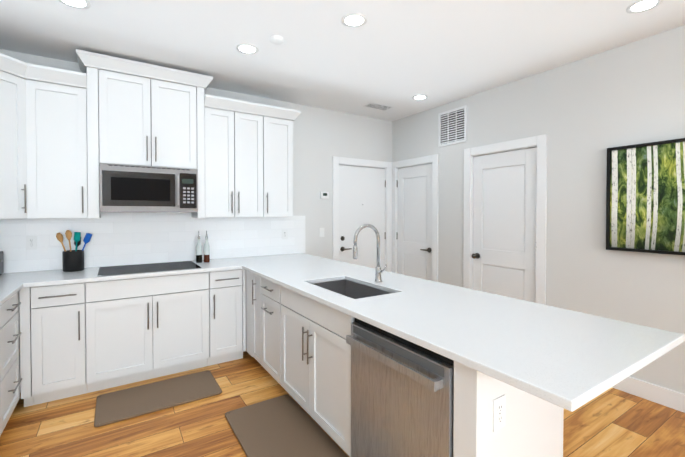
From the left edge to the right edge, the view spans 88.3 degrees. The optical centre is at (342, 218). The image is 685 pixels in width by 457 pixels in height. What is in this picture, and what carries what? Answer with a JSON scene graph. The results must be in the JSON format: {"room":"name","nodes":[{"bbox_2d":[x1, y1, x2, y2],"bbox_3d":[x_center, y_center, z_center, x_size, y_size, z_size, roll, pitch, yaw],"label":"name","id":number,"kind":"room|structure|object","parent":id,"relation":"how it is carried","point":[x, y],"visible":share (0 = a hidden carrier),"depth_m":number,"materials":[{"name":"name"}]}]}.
{"room":"kitchen","nodes":[
{"label":"kitchen","id":0,"kind":"room"},
{"bbox_2d":[0,49,391,270],"bbox_3d":[-1.222,-0.017,3.911,4.780,2.720,0.120,-1,1,-33],"label":"wall","id":1,"kind":"structure","parent":0,"point":[322,137],"depth_m":4.43,"materials":[{"name":"white paint"}]},
{"bbox_2d":[0,53,43,218],"bbox_3d":[-2.622,-0.575,2.517,0.664,1.158,0.662,-1,1,-33],"label":"upper cabinet","id":2,"kind":"object","parent":1,"relation":"attached to","point":[19,199],"depth_m":2.62,"materials":[{"name":"white wood"}]},
{"bbox_2d":[36,77,91,218],"bbox_3d":[-2.338,-0.536,2.882,0.430,1.070,0.359,-1,1,-33],"label":"upper cabinet","id":3,"kind":"object","parent":1,"relation":"attached to","point":[64,133],"depth_m":2.81,"materials":[{"name":"white wood"}]},
{"bbox_2d":[96,53,199,172],"bbox_3d":[-1.778,-0.898,3.251,0.760,0.873,0.338,-1,1,-33],"label":"upper cabinet","id":4,"kind":"object","parent":1,"relation":"attached to","point":[147,115],"depth_m":3.08,"materials":[{"name":"white wood"}]},
{"bbox_2d":[99,163,197,211],"bbox_3d":[-1.757,-0.259,3.228,0.756,0.400,0.417,-1,1,-33],"label":"microwave","id":5,"kind":"object","parent":4,"relation":"attached to","point":[131,188],"visible":1,"depth_m":3.07,"materials":[{"name":"silver metal"}]},
{"bbox_2d":[0,212,304,272],"bbox_3d":[-1.774,0.167,3.480,3.139,0.534,0.008,-1,1,-33],"label":"tile backsplash","id":6,"kind":"structure","parent":1,"relation":"attached to","point":[124,238],"depth_m":3.39,"materials":[{"name":"white tile"}]},
{"bbox_2d":[26,236,36,249],"bbox_3d":[-2.591,0.203,2.943,0.070,0.114,0.007,-1,1,-33],"label":"outlet","id":7,"kind":"object","parent":6,"relation":"attached to","point":[31,242],"visible":1,"depth_m":2.94,"materials":[{"name":"white plastic"}]},
{"bbox_2d":[282,230,287,238],"bbox_3d":[-0.682,0.189,4.177,0.070,0.114,0.007,-1,1,-33],"label":"outlet","id":8,"kind":"object","parent":6,"relation":"attached to","point":[284,234],"visible":1,"depth_m":4.18,"materials":[{"name":"white plastic"}]},
{"bbox_2d":[196,93,295,217],"bbox_3d":[-1.017,-0.594,3.760,0.926,1.158,0.318,-1,1,-33],"label":"upper cabinet","id":9,"kind":"object","parent":1,"relation":"attached to","point":[246,148],"depth_m":3.59,"materials":[{"name":"white wood"}]},
{"bbox_2d":[319,228,323,236],"bbox_3d":[-0.259,0.175,4.459,0.070,0.114,0.010,-1,1,-33],"label":"switch plate","id":10,"kind":"object","parent":1,"relation":"attached to","point":[321,232],"visible":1,"depth_m":4.45,"materials":[{"name":"white plastic"}]},
{"bbox_2d":[320,192,328,198],"bbox_3d":[-0.225,-0.295,4.465,0.116,0.084,0.024,-1,1,-33],"label":"thermostat","id":11,"kind":"object","parent":1,"relation":"attached to","point":[324,195],"visible":1,"depth_m":4.46,"materials":[{"name":"white plastic"}]},
{"bbox_2d":[339,165,385,270],"bbox_3d":[0.285,0.310,4.827,0.797,2.024,0.102,-1,1,-33],"label":"entry door","id":12,"kind":"structure","parent":1,"relation":"in","point":[361,196],"depth_m":4.82,"materials":[{"name":"white wood"}]},
{"bbox_2d":[0,351,684,456],"bbox_3d":[1.525,1.456,-0.317,4.780,0.100,10.240,-1,1,-33],"label":"floor","id":13,"kind":"structure","parent":0,"point":[612,422],"depth_m":2.31,"materials":[{"name":"brown wood"}]},
{"bbox_2d":[0,304,3,435],"bbox_3d":[-2.071,0.935,1.624,0.605,0.884,0.620,-1,1,-33],"label":"base cabinet","id":14,"kind":"object","parent":13,"relation":"on","point":[2,306],"depth_m":2.08,"materials":[{"name":"white wood"}]},
{"bbox_2d":[0,281,27,305],"bbox_3d":[-1.858,0.482,1.316,0.642,0.030,2.240,-1,1,-33],"label":"countertop","id":15,"kind":"structure","parent":14,"relation":"on","point":[8,289],"depth_m":2.31,"materials":[{"name":"white stone"}]},
{"bbox_2d":[4,291,21,427],"bbox_3d":[-2.355,0.929,2.063,0.605,0.884,0.551,-1,1,-33],"label":"base cabinet","id":16,"kind":"object","parent":13,"relation":"on","point":[10,379],"depth_m":2.29,"materials":[{"name":"white wood"}]},
{"bbox_2d":[0,258,239,286],"bbox_3d":[-2.011,0.458,2.952,2.160,0.030,0.642,-1,1,-33],"label":"countertop","id":17,"kind":"structure","parent":16,"relation":"on","point":[48,277],"depth_m":2.80,"materials":[{"name":"white stone"}]},
{"bbox_2d":[0,251,3,274],"bbox_3d":[-2.759,0.353,2.649,0.302,0.186,0.200,-1,1,-33],"label":"toaster","id":18,"kind":"object","parent":17,"relation":"on","point":[1,263],"visible":1,"depth_m":2.76,"materials":[{"name":"silver metal"}]},
{"bbox_2d":[56,230,91,271],"bbox_3d":[-2.278,0.268,3.004,0.250,0.346,0.164,-1,1,-33],"label":"utensil crock","id":19,"kind":"object","parent":17,"relation":"on","point":[72,260],"visible":1,"depth_m":2.95,"materials":[{"name":"black ceramic"}]},
{"bbox_2d":[97,261,201,275],"bbox_3d":[-1.707,0.436,3.139,0.760,0.005,0.510,-1,1,-33],"label":"cooktop","id":20,"kind":"object","parent":17,"relation":"in","point":[130,269],"visible":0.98,"depth_m":3.07,"materials":[{"name":"black glass"}]},
{"bbox_2d":[196,231,201,262],"bbox_3d":[-1.415,0.278,3.481,0.055,0.312,0.055,-1,1,-33],"label":"oil bottle","id":21,"kind":"object","parent":17,"relation":"on","point":[198,252],"visible":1,"depth_m":3.46,"materials":[{"name":"clear glass"}]},
{"bbox_2d":[204,231,209,261],"bbox_3d":[-1.350,0.278,3.509,0.055,0.312,0.055,-1,1,-33],"label":"vinegar bottle","id":22,"kind":"object","parent":17,"relation":"on","point":[206,252],"visible":1,"depth_m":3.49,"materials":[{"name":"brown"}]},
{"bbox_2d":[19,281,98,406],"bbox_3d":[-2.232,0.917,2.834,0.433,0.884,0.605,-1,1,-33],"label":"base cabinet","id":23,"kind":"object","parent":13,"relation":"on","point":[76,339],"depth_m":2.59,"materials":[{"name":"white wood"}]},
{"bbox_2d":[94,370,221,426],"bbox_3d":[-1.397,1.351,2.710,0.820,0.018,0.460,-1,1,-33],"label":"mat","id":24,"kind":"object","parent":13,"relation":"on","point":[121,405],"visible":0.96,"depth_m":2.66,"materials":[{"name":"brown rubber"}]},
{"bbox_2d":[99,271,218,389],"bbox_3d":[-1.727,0.913,3.160,1.020,0.884,0.605,-1,1,-33],"label":"base cabinet","id":25,"kind":"object","parent":13,"relation":"on","point":[156,326],"depth_m":2.93,"materials":[{"name":"white wood"}]},
{"bbox_2d":[219,269,245,362],"bbox_3d":[-1.239,0.908,3.476,0.391,0.884,0.605,-1,1,-33],"label":"base cabinet","id":26,"kind":"object","parent":13,"relation":"on","point":[232,283],"depth_m":3.27,"materials":[{"name":"white wood"}]},
{"bbox_2d":[246,271,249,353],"bbox_3d":[-0.820,0.904,3.745,0.560,0.884,0.595,-1,1,-33],"label":"base cabinet","id":27,"kind":"object","parent":13,"relation":"on","point":[247,273],"depth_m":3.28,"materials":[{"name":"white wood"}]},
{"bbox_2d":[250,272,257,360],"bbox_3d":[-0.494,0.912,3.222,0.580,0.884,0.291,-1,1,-33],"label":"base cabinet","id":28,"kind":"object","parent":13,"relation":"on","point":[253,278],"depth_m":3.15,"materials":[{"name":"white wood"}]},
{"bbox_2d":[225,394,347,456],"bbox_3d":[-0.351,1.359,2.160,0.480,0.018,1.000,-1,1,-33],"label":"area rug","id":29,"kind":"object","parent":13,"relation":"on","point":[285,425],"visible":0.96,"depth_m":2.24,"materials":[{"name":"brown"}]},
{"bbox_2d":[258,276,349,402],"bbox_3d":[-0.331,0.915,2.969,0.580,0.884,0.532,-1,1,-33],"label":"base cabinet","id":30,"kind":"object","parent":13,"relation":"on","point":[298,348],"depth_m":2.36,"materials":[{"name":"white wood"}]},
{"bbox_2d":[228,253,684,411],"bbox_3d":[0.049,0.463,2.613,0.933,0.030,3.448,-1,1,-33],"label":"countertop","id":31,"kind":"structure","parent":30,"relation":"on","point":[570,360],"depth_m":1.48,"materials":[{"name":"white stone"}]},
{"bbox_2d":[313,280,389,298],"bbox_3d":[0.045,0.592,2.375,0.380,0.219,0.670,-1,1,-33],"label":"sink basin","id":32,"kind":"object","parent":31,"relation":"in","point":[351,289],"visible":0.06,"depth_m":2.65,"materials":[{"name":"silver metal"}]},
{"bbox_2d":[353,224,386,281],"bbox_3d":[0.190,0.243,2.434,0.246,0.412,0.109,-1,1,-33],"label":"faucet","id":33,"kind":"object","parent":31,"relation":"on","point":[378,272],"visible":1,"depth_m":2.48,"materials":[{"name":"silver metal"}]},
{"bbox_2d":[493,394,505,431],"bbox_3d":[0.567,0.703,1.274,0.070,0.114,0.007,-1,1,-33],"label":"outlet","id":34,"kind":"object","parent":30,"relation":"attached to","point":[499,409],"visible":1,"depth_m":1.27,"materials":[{"name":"white plastic"}]},
{"bbox_2d":[346,318,453,456],"bbox_3d":[0.445,0.934,1.716,0.638,0.879,0.644,-1,1,-33],"label":"dishwasher","id":35,"kind":"object","parent":13,"relation":"on","point":[402,397],"visible":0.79,"depth_m":1.53,"materials":[{"name":"silver"}]},
{"bbox_2d":[0,0,684,120],"bbox_3d":[1.525,-1.353,-0.359,4.780,0.080,10.240,-1,1,-33],"label":"ceiling","id":36,"kind":"structure","parent":0,"point":[397,55],"depth_m":2.68,"materials":[{"name":"white paint"}]},
{"bbox_2d":[58,0,90,8],"bbox_3d":[-1.668,-1.348,2.186,0.176,0.006,0.176,-1,1,-33],"label":"recessed light","id":37,"kind":"object","parent":36,"relation":"in","point":[81,4],"visible":1,"depth_m":2.21,"materials":[{"name":"white plastic"}]},
{"bbox_2d":[236,44,258,53],"bbox_3d":[-0.763,-1.357,2.830,0.176,0.006,0.176,-1,1,-33],"label":"recessed light","id":38,"kind":"object","parent":36,"relation":"in","point":[248,49],"visible":1,"depth_m":2.82,"materials":[{"name":"white plastic"}]},
{"bbox_2d":[270,35,283,44],"bbox_3d":[-0.494,-1.342,2.664,0.100,0.032,0.100,-1,1,-33],"label":"smoke detector","id":39,"kind":"object","parent":36,"relation":"attached to","point":[276,39],"visible":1,"depth_m":2.63,"materials":[{"name":"white plastic"}]},
{"bbox_2d":[341,13,366,27],"bbox_3d":[0.080,-1.351,2.411,0.176,0.006,0.176,-1,1,-33],"label":"recessed light","id":40,"kind":"object","parent":36,"relation":"in","point":[353,20],"visible":1,"depth_m":2.41,"materials":[{"name":"white plastic"}]},
{"bbox_2d":[363,102,392,110],"bbox_3d":[0.441,-1.378,4.358,0.340,0.010,0.170,-1,1,-33],"label":"ceiling vent","id":41,"kind":"object","parent":36,"relation":"in","point":[377,106],"visible":0.96,"depth_m":4.33,"materials":[{"name":"white metal"}]},
{"bbox_2d":[412,95,427,99],"bbox_3d":[0.879,-1.375,4.011,0.176,0.006,0.176,-1,1,-33],"label":"recessed light","id":42,"kind":"object","parent":36,"relation":"in","point":[418,97],"visible":1,"depth_m":4.01,"materials":[{"name":"white plastic"}]},
{"bbox_2d":[626,0,662,12],"bbox_3d":[1.908,-1.348,2.235,0.176,0.006,0.176,-1,1,-33],"label":"recessed light","id":43,"kind":"object","parent":36,"relation":"in","point":[639,6],"visible":1,"depth_m":2.24,"materials":[{"name":"white plastic"}]},
{"bbox_2d":[392,25,684,393],"bbox_3d":[3.482,0.028,0.927,0.120,2.720,10.000,-1,1,-33],"label":"wall","id":44,"kind":"structure","parent":0,"point":[583,114],"depth_m":2.99,"materials":[{"name":"white paint"}]},
{"bbox_2d":[333,154,438,281],"bbox_3d":[0.548,0.268,4.543,1.126,2.132,0.988,-1,1,-33],"label":"door frame","id":45,"kind":"structure","parent":44,"relation":"attached to","point":[391,168],"depth_m":4.70,"materials":[{"name":"white wood"}]},
{"bbox_2d":[397,164,431,280],"bbox_3d":[0.954,0.311,4.744,0.102,2.024,0.687,-1,1,-33],"label":"closet door","id":46,"kind":"structure","parent":44,"relation":"in","point":[414,225],"depth_m":4.74,"materials":[{"name":"white wood"}]},
{"bbox_2d":[438,105,466,146],"bbox_3d":[1.295,-1.081,4.171,0.012,0.410,0.410,-1,1,-33],"label":"air vent","id":47,"kind":"object","parent":44,"relation":"in","point":[452,126],"visible":1,"depth_m":4.16,"materials":[{"name":"white metal"}]},
{"bbox_2d":[472,147,536,302],"bbox_3d":[1.646,0.327,3.657,0.120,2.024,0.727,-1,1,-33],"label":"closet door","id":48,"kind":"structure","parent":44,"relation":"in","point":[504,222],"depth_m":3.64,"materials":[{"name":"white wood"}]},
{"bbox_2d":[463,134,546,304],"bbox_3d":[1.688,0.281,3.688,0.138,2.132,0.914,-1,1,-33],"label":"door frame","id":49,"kind":"structure","parent":44,"relation":"attached to","point":[539,142],"depth_m":3.42,"materials":[{"name":"white wood"}]},
{"bbox_2d":[606,138,684,254],"bbox_3d":[2.395,-0.150,2.437,0.061,0.810,0.960,-1,1,-33],"label":"framed art","id":50,"kind":"object","parent":44,"relation":"attached to","point":[645,197],"visible":1,"depth_m":2.62,"materials":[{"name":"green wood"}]},
{"bbox_2d":[612,376,684,412],"bbox_3d":[4.013,1.337,-0.008,0.021,0.130,7.819,-1,1,-33],"label":"baseboard","id":51,"kind":"structure","parent":44,"relation":"attached to","point":[669,398],"depth_m":2.61,"materials":[{"name":"white wood"}]}
]}

